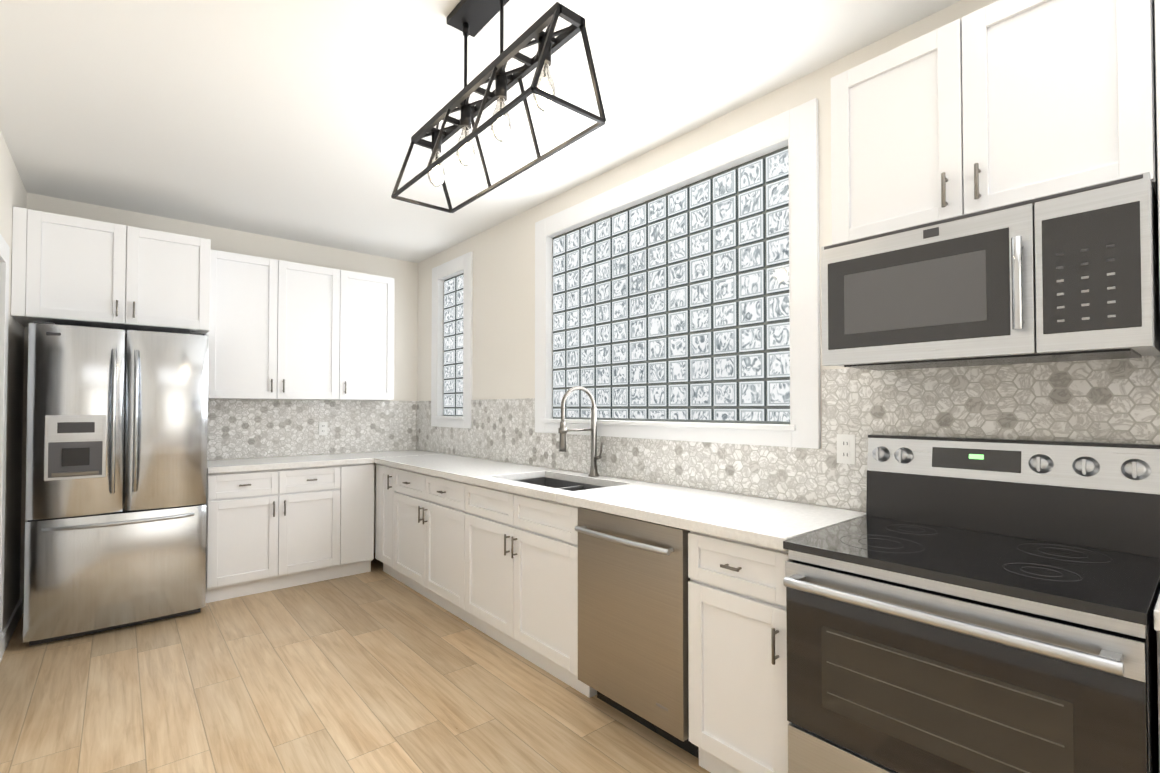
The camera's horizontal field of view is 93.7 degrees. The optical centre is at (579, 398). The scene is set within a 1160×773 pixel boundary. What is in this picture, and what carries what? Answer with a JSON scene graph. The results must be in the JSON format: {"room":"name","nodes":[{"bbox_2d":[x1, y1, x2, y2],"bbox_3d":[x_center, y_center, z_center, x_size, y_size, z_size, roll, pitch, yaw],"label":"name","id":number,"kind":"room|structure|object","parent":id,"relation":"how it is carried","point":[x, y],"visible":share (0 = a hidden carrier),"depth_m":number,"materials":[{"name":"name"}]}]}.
{"room":"kitchen","nodes":[
{"label":"kitchen","id":0,"kind":"room"},
{"bbox_2d":[0,130,26,629],"bbox_3d":[-1.307,-0.028,0.703,0.150,2.710,7.200,1,-1,-40],"label":"wall","id":1,"kind":"structure","parent":0,"point":[13,192],"depth_m":3.14,"materials":[{"name":"white paint"}]},
{"bbox_2d":[0,234,9,661],"bbox_3d":[-2.743,0.271,2.404,0.168,2.170,1.080,1,-1,-40],"label":"door frame","id":2,"kind":"structure","parent":1,"relation":"attached to","point":[4,275],"depth_m":2.80,"materials":[{"name":"white"}]},
{"bbox_2d":[2,598,22,655],"bbox_3d":[-3.305,1.319,3.161,0.014,0.100,0.830,1,-1,-40],"label":"baseboard","id":3,"kind":"structure","parent":1,"relation":"attached to","point":[12,623],"depth_m":3.09,"materials":[{"name":"white"}]},
{"bbox_2d":[20,193,417,613],"bbox_3d":[-3.148,0.028,3.992,4.400,2.710,0.200,1,-1,-40],"label":"wall","id":4,"kind":"structure","parent":0,"point":[403,274],"depth_m":4.50,"materials":[{"name":"white paint"}]},
{"bbox_2d":[11,206,210,333],"bbox_3d":[-3.018,-0.767,3.568,0.928,0.616,0.632,1,-1,-40],"label":"upper cabinet","id":5,"kind":"object","parent":4,"relation":"attached to","point":[72,271],"visible":1,"depth_m":3.32,"materials":[{"name":"white wood"}]},
{"bbox_2d":[205,249,332,399],"bbox_3d":[-2.391,-0.529,4.296,0.967,1.068,0.328,1,-1,-40],"label":"upper cabinet","id":6,"kind":"object","parent":4,"relation":"attached to","point":[283,330],"depth_m":4.11,"materials":[{"name":"white wood"}]},
{"bbox_2d":[207,399,416,459],"bbox_3d":[-2.217,0.243,4.640,1.716,0.460,0.008,1,-1,-40],"label":"tile backsplash","id":7,"kind":"structure","parent":4,"relation":"attached to","point":[237,429],"depth_m":4.56,"materials":[{"name":"tile"}]},
{"bbox_2d":[319,422,327,434],"bbox_3d":[-2.195,0.255,4.649,0.070,0.114,0.007,1,-1,-40],"label":"electrical outlet","id":8,"kind":"object","parent":7,"relation":"attached to","point":[323,428],"visible":1,"depth_m":4.65,"materials":[{"name":"white plastic"}]},
{"bbox_2d":[329,269,393,400],"bbox_3d":[-1.918,-0.522,4.697,0.513,1.068,0.328,1,-1,-40],"label":"upper cabinet","id":9,"kind":"object","parent":4,"relation":"attached to","point":[361,310],"depth_m":4.57,"materials":[{"name":"white wood"}]},
{"bbox_2d":[0,553,710,772],"bbox_3d":[-0.754,1.385,1.147,4.400,0.100,7.600,1,-1,-40],"label":"floor","id":10,"kind":"structure","parent":0,"point":[377,669],"depth_m":2.46,"materials":[{"name":"brown wood"}]},
{"bbox_2d":[23,321,208,645],"bbox_3d":[-2.913,0.478,3.470,0.817,1.792,0.830,1,-1,-40],"label":"refrigerator","id":11,"kind":"object","parent":10,"relation":"on","point":[116,486],"visible":1,"depth_m":3.17,"materials":[{"name":"grey metal"}]},
{"bbox_2d":[205,463,373,602],"bbox_3d":[-2.245,0.947,4.191,1.105,0.880,0.636,1,-1,-40],"label":"base cabinet","id":12,"kind":"object","parent":10,"relation":"on","point":[271,530],"visible":0.96,"depth_m":3.93,"materials":[{"name":"white wood"}]},
{"bbox_2d":[207,453,370,473],"bbox_3d":[-2.251,0.487,4.189,1.086,0.040,0.627,1,-1,-40],"label":"countertop","id":13,"kind":"structure","parent":12,"relation":"on","point":[283,462],"depth_m":4.03,"materials":[{"name":"stone"}]},
{"bbox_2d":[375,464,394,577],"bbox_3d":[-1.266,0.950,4.380,0.603,0.880,0.440,1,-1,-40],"label":"base cabinet","id":14,"kind":"object","parent":10,"relation":"on","point":[385,475],"depth_m":4.22,"materials":[{"name":"white wood"}]},
{"bbox_2d":[395,468,466,621],"bbox_3d":[-0.809,0.941,3.842,0.603,0.880,1.210,1,-1,-40],"label":"base cabinet","id":15,"kind":"object","parent":10,"relation":"on","point":[431,511],"depth_m":3.58,"materials":[{"name":"white wood"}]},
{"bbox_2d":[467,477,602,697],"bbox_3d":[-0.137,0.927,3.050,0.603,0.880,1.112,1,-1,-40],"label":"base cabinet","id":16,"kind":"object","parent":10,"relation":"on","point":[500,566],"depth_m":2.76,"materials":[{"name":"white wood"}]},
{"bbox_2d":[359,450,865,550],"bbox_3d":[-0.470,0.474,3.416,0.630,0.040,4.111,1,-1,-40],"label":"countertop","id":17,"kind":"structure","parent":16,"relation":"on","point":[769,523],"depth_m":2.35,"materials":[{"name":"stone"}]},
{"bbox_2d":[514,477,601,490],"bbox_3d":[-0.128,0.589,3.005,0.412,0.203,0.772,1,-1,-40],"label":"sink","id":18,"kind":"object","parent":17,"relation":"in","point":[560,484],"visible":0.15,"depth_m":3.31,"materials":[{"name":"metal"}]},
{"bbox_2d":[558,386,602,476],"bbox_3d":[0.014,0.187,3.067,0.286,0.521,0.122,1,-1,-40],"label":"faucet","id":19,"kind":"object","parent":17,"relation":"on","point":[563,430],"visible":1,"depth_m":3.13,"materials":[{"name":"silver metal"}]},
{"bbox_2d":[575,507,698,758],"bbox_3d":[0.382,0.917,2.362,0.646,0.876,0.592,1,-1,-40],"label":"dishwasher","id":20,"kind":"object","parent":10,"relation":"on","point":[633,579],"visible":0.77,"depth_m":2.15,"materials":[{"name":"grey metal"}]},
{"bbox_2d":[688,531,789,772],"bbox_3d":[0.734,0.909,1.999,0.636,0.880,0.402,1,-1,-40],"label":"base cabinet","id":21,"kind":"object","parent":10,"relation":"on","point":[737,653],"visible":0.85,"depth_m":1.82,"materials":[{"name":"white wood"}]},
{"bbox_2d":[783,435,1159,772],"bbox_3d":[1.079,0.734,1.526,0.708,1.215,0.754,1,-1,-40],"label":"range","id":22,"kind":"object","parent":10,"relation":"on","point":[967,605],"visible":1,"depth_m":1.42,"materials":[{"name":"grey metal"}]},
{"bbox_2d":[1157,631,1159,772],"bbox_3d":[1.543,0.893,1.045,0.636,0.880,0.559,1,-1,-40],"label":"base cabinet","id":23,"kind":"object","parent":10,"relation":"on","point":[1158,654],"depth_m":1.09,"materials":[{"name":"white"}]},
{"bbox_2d":[1154,593,1159,630],"bbox_3d":[1.541,0.433,1.052,0.624,0.040,0.560,1,-1,-40],"label":"countertop","id":24,"kind":"structure","parent":23,"relation":"on","point":[1157,607],"depth_m":1.06,"materials":[{"name":"stone"}]},
{"bbox_2d":[0,0,960,262],"bbox_3d":[-0.754,-1.425,1.196,4.400,0.100,7.600,1,-1,-40],"label":"ceiling","id":25,"kind":"structure","parent":0,"point":[300,120],"depth_m":2.43,"materials":[{"name":"white paint"}]},
{"bbox_2d":[391,0,605,212],"bbox_3d":[-0.331,-1.076,1.851,0.261,0.575,0.952,1,-1,-40],"label":"pendant light","id":26,"kind":"object","parent":25,"relation":"hanging from","point":[472,18],"visible":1,"depth_m":1.76,"materials":[{"name":"black metal"}]},
{"bbox_2d":[417,0,997,511],"bbox_3d":[0.847,0.003,2.530,0.200,2.710,7.200,1,-1,-40],"label":"wall","id":27,"kind":"structure","parent":0,"point":[503,310],"depth_m":3.80,"materials":[{"name":"white paint"}]},
{"bbox_2d":[431,252,472,428],"bbox_3d":[-1.102,-0.472,4.681,0.080,1.435,0.720,1,-1,-40],"label":"window","id":28,"kind":"structure","parent":27,"relation":"in","point":[441,273],"depth_m":4.69,"materials":[{"name":"white"}]},
{"bbox_2d":[443,273,463,415],"bbox_3d":[-1.045,-0.459,4.730,0.080,1.228,0.494,1,-1,-40],"label":"blocks","id":29,"kind":"object","parent":27,"relation":"in","point":[453,352],"visible":0.5,"depth_m":4.74,"materials":[{"name":"grey"}]},
{"bbox_2d":[553,146,789,423],"bbox_3d":[0.401,-0.488,3.026,0.080,1.228,1.744,1,-1,-40],"label":"blocks","id":30,"kind":"object","parent":27,"relation":"in","point":[672,306],"visible":0.94,"depth_m":2.81,"materials":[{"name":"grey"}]},
{"bbox_2d":[535,98,820,448],"bbox_3d":[0.344,-0.502,2.978,0.080,1.435,1.970,1,-1,-40],"label":"window","id":31,"kind":"structure","parent":27,"relation":"in","point":[795,130],"depth_m":2.46,"materials":[{"name":"white"}]},
{"bbox_2d":[416,355,1159,510],"bbox_3d":[0.201,0.173,3.126,0.008,0.548,5.448,1,-1,-40],"label":"tile backsplash","id":32,"kind":"structure","parent":27,"relation":"attached to","point":[1110,401],"depth_m":2.09,"materials":[{"name":"tile"}]},
{"bbox_2d":[837,434,855,463],"bbox_3d":[1.039,0.196,2.126,0.007,0.114,0.070,1,-1,-40],"label":"electrical outlet","id":33,"kind":"object","parent":32,"relation":"attached to","point":[845,448],"visible":1,"depth_m":2.12,"materials":[{"name":"white plastic"}]},
{"bbox_2d":[831,0,1157,243],"bbox_3d":[1.218,-0.809,1.671,0.361,0.597,0.762,1,-1,-40],"label":"upper cabinet","id":34,"kind":"object","parent":27,"relation":"attached to","point":[999,103],"visible":0.83,"depth_m":1.52,"materials":[{"name":"white wood"}]},
{"bbox_2d":[821,172,1159,370],"bbox_3d":[1.178,-0.308,1.628,0.446,0.398,0.754,1,-1,-40],"label":"microwave","id":35,"kind":"object","parent":34,"relation":"attached to","point":[1070,275],"visible":1,"depth_m":1.43,"materials":[{"name":"grey metal"}]},
{"bbox_2d":[1154,0,1159,299],"bbox_3d":[1.648,-0.583,1.160,0.361,1.067,0.560,1,-1,-40],"label":"upper cabinet","id":36,"kind":"object","parent":27,"relation":"attached to","point":[1157,35],"visible":1,"depth_m":1.28,"materials":[{"name":"white wood"}]}
]}

